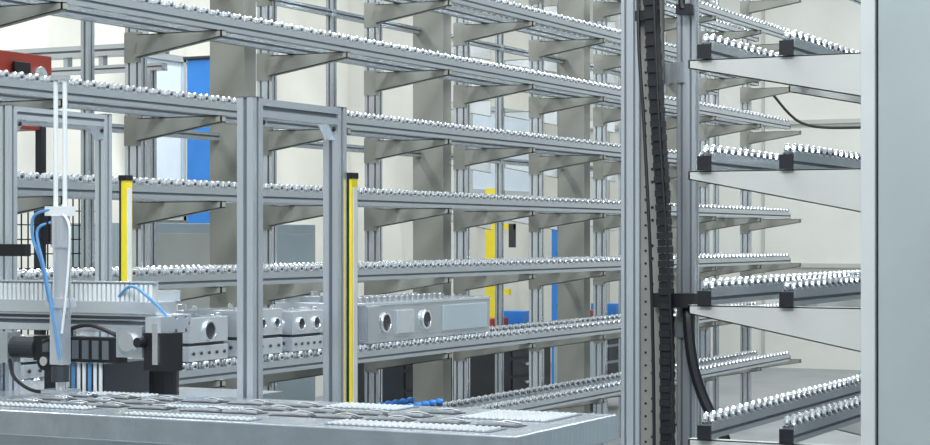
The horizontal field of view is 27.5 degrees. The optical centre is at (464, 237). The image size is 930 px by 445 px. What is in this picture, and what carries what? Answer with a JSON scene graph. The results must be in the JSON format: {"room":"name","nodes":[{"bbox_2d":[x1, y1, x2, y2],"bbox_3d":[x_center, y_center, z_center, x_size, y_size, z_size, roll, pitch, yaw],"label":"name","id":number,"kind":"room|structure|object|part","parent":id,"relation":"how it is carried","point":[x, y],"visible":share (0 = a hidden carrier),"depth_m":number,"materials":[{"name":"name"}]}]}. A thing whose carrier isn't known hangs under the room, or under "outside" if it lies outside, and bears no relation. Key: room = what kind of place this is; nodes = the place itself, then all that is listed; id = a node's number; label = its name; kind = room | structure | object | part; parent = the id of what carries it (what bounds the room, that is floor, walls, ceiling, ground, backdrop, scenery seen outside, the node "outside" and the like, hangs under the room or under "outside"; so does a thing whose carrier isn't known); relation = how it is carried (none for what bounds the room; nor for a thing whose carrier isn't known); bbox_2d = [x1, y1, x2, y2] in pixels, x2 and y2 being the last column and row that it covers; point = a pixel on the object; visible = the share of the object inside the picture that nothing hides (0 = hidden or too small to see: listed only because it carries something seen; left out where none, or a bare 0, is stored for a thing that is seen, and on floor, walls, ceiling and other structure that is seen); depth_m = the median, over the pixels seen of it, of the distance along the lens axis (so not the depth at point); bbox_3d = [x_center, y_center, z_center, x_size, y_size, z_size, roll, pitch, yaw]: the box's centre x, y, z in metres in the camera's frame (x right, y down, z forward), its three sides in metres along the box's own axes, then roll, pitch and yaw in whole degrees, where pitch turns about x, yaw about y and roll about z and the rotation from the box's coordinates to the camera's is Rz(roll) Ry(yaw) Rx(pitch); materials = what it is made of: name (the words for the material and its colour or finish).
{"room":"factory floor","nodes":[
{"label":"factory floor","id":0,"kind":"room"},
{"bbox_2d":[0,104,111,390],"bbox_3d":[-1.474,0.543,6.873,0.080,2.014,0.620,0,0,27],"label":"frame","id":1,"kind":"object","parent":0,"point":[12,117],"depth_m":6.76,"materials":[{"name":"silver metal"}]},
{"bbox_2d":[0,0,556,396],"bbox_3d":[-4.567,-1.450,12.341,0.280,6.000,26.000,0,0,27],"label":"wall","id":2,"kind":"structure","parent":0,"point":[295,166],"depth_m":18.62,"materials":[{"name":"beige paint"}]},
{"bbox_2d":[147,54,186,220],"bbox_3d":[-2.431,-0.850,16.248,0.090,1.400,1.200,0,0,27],"label":"window","id":3,"kind":"structure","parent":2,"relation":"in","point":[171,152],"depth_m":16.10,"materials":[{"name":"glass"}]},
{"bbox_2d":[470,106,528,195],"bbox_3d":[0.406,-1.000,21.929,0.090,1.000,1.700,0,0,27],"label":"window","id":4,"kind":"structure","parent":2,"relation":"in","point":[516,182],"depth_m":22.02,"materials":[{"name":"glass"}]},
{"bbox_2d":[315,362,860,444],"bbox_3d":[2.635,1.600,8.856,17.200,0.100,26.200,0,0,27],"label":"floor","id":5,"kind":"structure","parent":0,"point":[771,381],"depth_m":19.06,"materials":[{"name":"concrete"}]},
{"bbox_2d":[0,50,50,334],"bbox_3d":[-2.370,0.310,9.623,0.400,2.480,0.440,0,0,27],"label":"press","id":6,"kind":"object","parent":5,"relation":"on","point":[11,61],"visible":0.24,"depth_m":9.66,"materials":[{"name":"paint"}]},
{"bbox_2d":[17,199,80,334],"bbox_3d":[-2.218,0.625,9.212,0.040,1.850,1.540,0,0,27],"label":"mesh fence","id":7,"kind":"object","parent":5,"relation":"on","point":[78,211],"visible":0.02,"depth_m":9.44,"materials":[{"name":"metal"}]},
{"bbox_2d":[5,43,169,267],"bbox_3d":[-2.599,0.250,10.687,2.200,2.600,0.100,0,0,27],"label":"metal frame","id":8,"kind":"object","parent":5,"relation":"on","point":[103,52],"visible":0.29,"depth_m":10.29,"materials":[{"name":"metal"}]},
{"bbox_2d":[118,175,132,358],"bbox_3d":[-1.300,0.655,7.277,0.034,1.790,0.046,0,0,27],"label":"post","id":9,"kind":"object","parent":5,"relation":"on","point":[125,181],"visible":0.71,"depth_m":7.26,"materials":[{"name":"yellow plastic"}]},
{"bbox_2d":[0,359,282,399],"bbox_3d":[-1.503,0.975,6.670,1.650,1.150,0.610,0,0,27],"label":"machine base","id":10,"kind":"object","parent":5,"relation":"on","point":[131,377],"visible":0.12,"depth_m":6.43,"materials":[{"name":"grey metal"}]},
{"bbox_2d":[0,280,190,392],"bbox_3d":[-1.656,0.595,6.419,1.700,0.910,0.215,0,0,27],"label":"linear actuator","id":11,"kind":"object","parent":10,"relation":"attached to","point":[146,322],"visible":0.78,"depth_m":6.14,"materials":[{"name":"metal"}]},
{"bbox_2d":[0,244,30,255],"bbox_3d":[-1.806,0.076,6.434,0.820,0.128,0.032,0,0,27],"label":"sensor arm","id":12,"kind":"object","parent":11,"relation":"attached to","point":[5,249],"visible":1,"depth_m":6.26,"materials":[{"name":"black plastic"}]},
{"bbox_3d":[-1.503,0.975,6.670,1.650,1.150,0.610,0,0,27],"label":"frame","id":13,"kind":"part","parent":10,"relation":"part of","materials":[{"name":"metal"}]},
{"bbox_2d":[71,223,314,400],"bbox_3d":[-1.707,0.730,12.114,0.620,1.640,1.950,0,0,27],"label":"tall cabinet","id":14,"kind":"object","parent":5,"relation":"on","point":[178,244],"visible":0.13,"depth_m":11.66,"materials":[{"name":"metal"}]},
{"bbox_2d":[183,55,209,222],"bbox_3d":[-1.817,0.140,13.371,0.320,2.820,0.320,0,0,27],"label":"steel column","id":15,"kind":"structure","parent":5,"relation":"on","point":[198,67],"depth_m":13.28,"materials":[{"name":"metal"}]},
{"bbox_2d":[237,96,346,401],"bbox_3d":[-0.553,0.555,6.144,0.080,1.989,0.600,0,0,27],"label":"frame","id":16,"kind":"object","parent":5,"relation":"on","point":[253,112],"visible":0.83,"depth_m":5.95,"materials":[{"name":"metal"}]},
{"bbox_2d":[0,391,616,444],"bbox_3d":[-0.575,1.014,5.407,1.900,1.073,0.660,0,0,27],"label":"worktable","id":17,"kind":"object","parent":5,"relation":"on","point":[82,417],"visible":1,"depth_m":5.20,"materials":[{"name":"grey metal"}]},
{"bbox_2d":[30,75,79,393],"bbox_3d":[-1.296,-0.013,6.020,0.159,1.004,0.086,0,0,27],"label":"pneumatic gripper","id":18,"kind":"object","parent":17,"relation":"on","point":[56,224],"visible":1,"depth_m":6.00,"materials":[{"name":"white metal"}]},
{"bbox_2d":[347,173,358,402],"bbox_3d":[-0.380,0.665,6.409,0.022,1.770,0.046,0,0,27],"label":"curtain","id":19,"kind":"object","parent":5,"relation":"on","point":[352,178],"visible":1,"depth_m":6.39,"materials":[{"name":"yellow plastic"}]},
{"bbox_2d":[0,0,800,444],"bbox_3d":[0.023,-0.325,12.020,1.240,3.750,10.552,0,0,27],"label":"storage rack","id":20,"kind":"object","parent":5,"relation":"on","point":[234,33],"visible":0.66,"depth_m":11.10,"materials":[{"name":"metal"}]},
{"bbox_2d":[17,331,43,378],"bbox_3d":[-1.749,0.456,7.473,0.312,0.166,0.333,0,0,27],"label":"block","id":21,"kind":"object","parent":20,"relation":"on","point":[29,366],"visible":0.15,"depth_m":7.31,"materials":[{"name":"metal"}]},
{"bbox_2d":[76,331,143,358],"bbox_3d":[-1.499,0.451,7.973,0.312,0.176,0.354,0,0,27],"label":"block","id":22,"kind":"object","parent":20,"relation":"on","point":[78,333],"visible":0.02,"depth_m":7.82,"materials":[{"name":"metal"}]},
{"bbox_2d":[177,304,227,361],"bbox_3d":[-1.263,0.417,8.447,0.312,0.245,0.314,0,0,27],"label":"block","id":23,"kind":"object","parent":20,"relation":"on","point":[207,336],"visible":0.52,"depth_m":8.38,"materials":[{"name":"metal"}]},
{"bbox_2d":[192,304,281,356],"bbox_3d":[-1.071,0.426,8.832,0.312,0.226,0.374,0,0,27],"label":"block","id":24,"kind":"object","parent":20,"relation":"on","point":[272,317],"visible":0.42,"depth_m":8.81,"materials":[{"name":"metal"}]},
{"bbox_2d":[270,306,322,351],"bbox_3d":[-0.887,0.436,9.199,0.312,0.206,0.293,0,0,27],"label":"block","id":25,"kind":"object","parent":20,"relation":"on","point":[301,328],"visible":0.56,"depth_m":9.10,"materials":[{"name":"metal"}]},
{"bbox_2d":[275,291,322,334],"bbox_3d":[-0.744,0.402,9.485,0.312,0.275,0.294,0,0,27],"label":"block","id":26,"kind":"object","parent":20,"relation":"on","point":[315,299],"visible":0.2,"depth_m":9.41,"materials":[{"name":"metal"}]},
{"bbox_3d":[0.217,-0.590,11.737,0.048,0.092,10.218,0,0,27],"label":"roller rail","id":27,"kind":"part","parent":20,"relation":"part of","materials":[{"name":"metal"}]},
{"bbox_3d":[0.468,-0.590,11.612,0.048,0.092,10.218,0,0,27],"label":"roller rail","id":28,"kind":"part","parent":20,"relation":"part of","materials":[{"name":"metal"}]},
{"bbox_3d":[0.217,-0.970,11.737,0.048,0.092,10.218,0,0,27],"label":"roller rail","id":29,"kind":"part","parent":20,"relation":"part of","materials":[{"name":"metal"}]},
{"bbox_3d":[0.217,-0.210,11.737,0.048,0.092,10.218,0,0,27],"label":"roller rail","id":30,"kind":"part","parent":20,"relation":"part of","materials":[{"name":"metal"}]},
{"bbox_3d":[0.217,0.170,11.737,0.048,0.092,10.218,0,0,27],"label":"roller rail","id":31,"kind":"part","parent":20,"relation":"part of","materials":[{"name":"metal"}]},
{"bbox_3d":[0.217,0.585,11.737,0.048,0.092,10.218,0,0,27],"label":"roller rail","id":32,"kind":"part","parent":20,"relation":"part of","materials":[{"name":"metal"}]},
{"bbox_3d":[0.468,0.585,11.612,0.048,0.092,10.218,0,0,27],"label":"roller rail","id":33,"kind":"part","parent":20,"relation":"part of","materials":[{"name":"metal"}]},
{"bbox_3d":[0.468,-0.210,11.612,0.048,0.092,10.218,0,0,27],"label":"roller rail","id":34,"kind":"part","parent":20,"relation":"part of","materials":[{"name":"metal"}]},
{"bbox_3d":[0.468,0.170,11.612,0.048,0.092,10.218,0,0,27],"label":"roller rail","id":35,"kind":"part","parent":20,"relation":"part of","materials":[{"name":"metal"}]},
{"bbox_2d":[371,397,446,406],"bbox_3d":[-0.725,0.919,9.469,0.249,0.072,2.343,0,0,27],"label":"fittings","id":36,"kind":"object","parent":20,"relation":"on","point":[438,402],"visible":0.11,"depth_m":10.37,"materials":[{"name":"plastic"}]},
{"bbox_3d":[0.468,-0.970,11.612,0.048,0.092,10.218,0,0,27],"label":"roller rail","id":37,"kind":"part","parent":20,"relation":"part of","materials":[{"name":"metal"}]},
{"bbox_2d":[358,292,490,343],"bbox_3d":[-0.320,0.422,10.382,0.340,0.235,1.460,0,0,27],"label":"block","id":38,"kind":"object","parent":20,"relation":"on","point":[398,316],"visible":0.85,"depth_m":10.20,"materials":[{"name":"metal"}]},
{"bbox_3d":[0.217,-1.350,11.737,0.048,0.092,10.218,0,0,27],"label":"roller rail","id":39,"kind":"part","parent":20,"relation":"part of","materials":[{"name":"metal"}]},
{"bbox_3d":[0.217,1.000,11.737,0.048,0.092,10.218,0,0,27],"label":"roller rail","id":40,"kind":"part","parent":20,"relation":"part of","materials":[{"name":"metal"}]},
{"bbox_3d":[0.468,-1.350,11.612,0.048,0.092,10.218,0,0,27],"label":"roller rail","id":41,"kind":"part","parent":20,"relation":"part of","materials":[{"name":"metal"}]},
{"bbox_3d":[0.468,1.000,11.612,0.048,0.092,10.218,0,0,27],"label":"roller rail","id":42,"kind":"part","parent":20,"relation":"part of","materials":[{"name":"metal"}]},
{"bbox_3d":[0.217,-1.730,11.737,0.048,0.092,10.218,0,0,27],"label":"roller rail","id":43,"kind":"part","parent":20,"relation":"part of","materials":[{"name":"metal"}]},
{"bbox_3d":[0.468,-1.730,11.612,0.048,0.092,10.218,0,0,27],"label":"roller rail","id":44,"kind":"part","parent":20,"relation":"part of","materials":[{"name":"metal"}]},
{"bbox_2d":[358,352,451,404],"bbox_3d":[-0.494,1.075,14.107,0.550,0.950,0.840,0,0,27],"label":"tool cart","id":45,"kind":"object","parent":5,"relation":"on","point":[397,382],"visible":0.05,"depth_m":13.70,"materials":[{"name":"metal"}]},
{"bbox_2d":[485,188,515,317],"bbox_3d":[0.288,0.565,16.120,0.290,1.970,0.180,0,0,27],"label":"post","id":46,"kind":"object","parent":5,"relation":"on","point":[489,234],"visible":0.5,"depth_m":16.09,"materials":[{"name":"metal"}]},
{"bbox_2d":[453,310,550,399],"bbox_3d":[0.311,1.075,15.494,0.550,0.950,0.840,0,0,27],"label":"tool cart","id":47,"kind":"object","parent":5,"relation":"on","point":[516,363],"visible":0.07,"depth_m":15.16,"materials":[{"name":"metal"}]},
{"bbox_2d":[552,230,556,383],"bbox_3d":[0.931,0.343,18.426,0.224,2.414,0.224,0,0,27],"label":"steel column","id":48,"kind":"structure","parent":5,"relation":"on","point":[554,232],"depth_m":18.39,"materials":[{"name":"metal"}]},
{"bbox_2d":[554,303,617,406],"bbox_3d":[1.204,1.075,17.283,0.550,0.950,0.840,0,0,27],"label":"tool cart","id":49,"kind":"object","parent":5,"relation":"on","point":[612,308],"visible":0.06,"depth_m":16.98,"materials":[{"name":"metal"}]},
{"bbox_2d":[621,0,729,444],"bbox_3d":[0.771,-0.406,7.469,0.625,3.913,0.267,0,0,27],"label":"vertical mast","id":50,"kind":"object","parent":5,"relation":"on","point":[649,325],"visible":0.98,"depth_m":7.45,"materials":[{"name":"metal"}]},
{"bbox_2d":[688,0,929,444],"bbox_3d":[2.212,-0.400,8.165,1.220,3.900,4.046,0,0,27],"label":"storage rack","id":51,"kind":"object","parent":5,"relation":"on","point":[880,311],"visible":1,"depth_m":6.41,"materials":[{"name":"metal"}]},
{"bbox_3d":[1.730,-0.282,8.421,0.048,0.092,4.018,0,0,27],"label":"roller rail","id":52,"kind":"part","parent":51,"relation":"part of","materials":[{"name":"metal"}]},
{"bbox_3d":[1.730,-0.672,8.421,0.048,0.092,4.018,0,0,27],"label":"roller rail","id":53,"kind":"part","parent":51,"relation":"part of","materials":[{"name":"metal"}]},
{"bbox_3d":[1.730,0.189,8.421,0.048,0.092,4.018,0,0,27],"label":"roller rail","id":54,"kind":"part","parent":51,"relation":"part of","materials":[{"name":"metal"}]},
{"bbox_3d":[1.730,0.658,8.421,0.048,0.092,4.018,0,0,27],"label":"roller rail","id":55,"kind":"part","parent":51,"relation":"part of","materials":[{"name":"metal"}]},
{"bbox_3d":[1.994,-0.672,8.290,0.048,0.092,4.018,0,0,27],"label":"roller rail","id":56,"kind":"part","parent":51,"relation":"part of","materials":[{"name":"metal"}]},
{"bbox_3d":[1.994,-0.282,8.290,0.048,0.092,4.018,0,0,27],"label":"roller rail","id":57,"kind":"part","parent":51,"relation":"part of","materials":[{"name":"metal"}]},
{"bbox_3d":[1.994,0.189,8.290,0.048,0.092,4.018,0,0,27],"label":"roller rail","id":58,"kind":"part","parent":51,"relation":"part of","materials":[{"name":"metal"}]},
{"bbox_3d":[1.994,0.658,8.290,0.048,0.092,4.018,0,0,27],"label":"roller rail","id":59,"kind":"part","parent":51,"relation":"part of","materials":[{"name":"metal"}]},
{"bbox_3d":[1.730,-1.097,8.421,0.048,0.092,4.018,0,0,27],"label":"roller rail","id":60,"kind":"part","parent":51,"relation":"part of","materials":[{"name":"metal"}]},
{"bbox_2d":[555,0,860,369],"bbox_3d":[8.443,-1.450,20.486,17.200,6.000,0.200,0,0,27],"label":"wall","id":61,"kind":"structure","parent":0,"point":[824,234],"depth_m":22.59,"materials":[{"name":"paint"}]},
{"bbox_2d":[590,0,860,354],"bbox_3d":[8.656,-1.450,20.240,16.400,6.000,0.050,0,0,27],"label":"trim","id":62,"kind":"structure","parent":61,"relation":"attached to","point":[855,120],"depth_m":22.77,"materials":[{"name":"grey paint"}]},
{"bbox_2d":[773,96,860,128],"bbox_3d":[4.549,-1.407,20.754,2.417,0.406,0.230,0,0,27],"label":"hanging cable","id":63,"kind":"object","parent":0,"point":[775,97],"visible":0.68,"depth_m":21.12,"materials":[{"name":"black plastic"}]}
]}

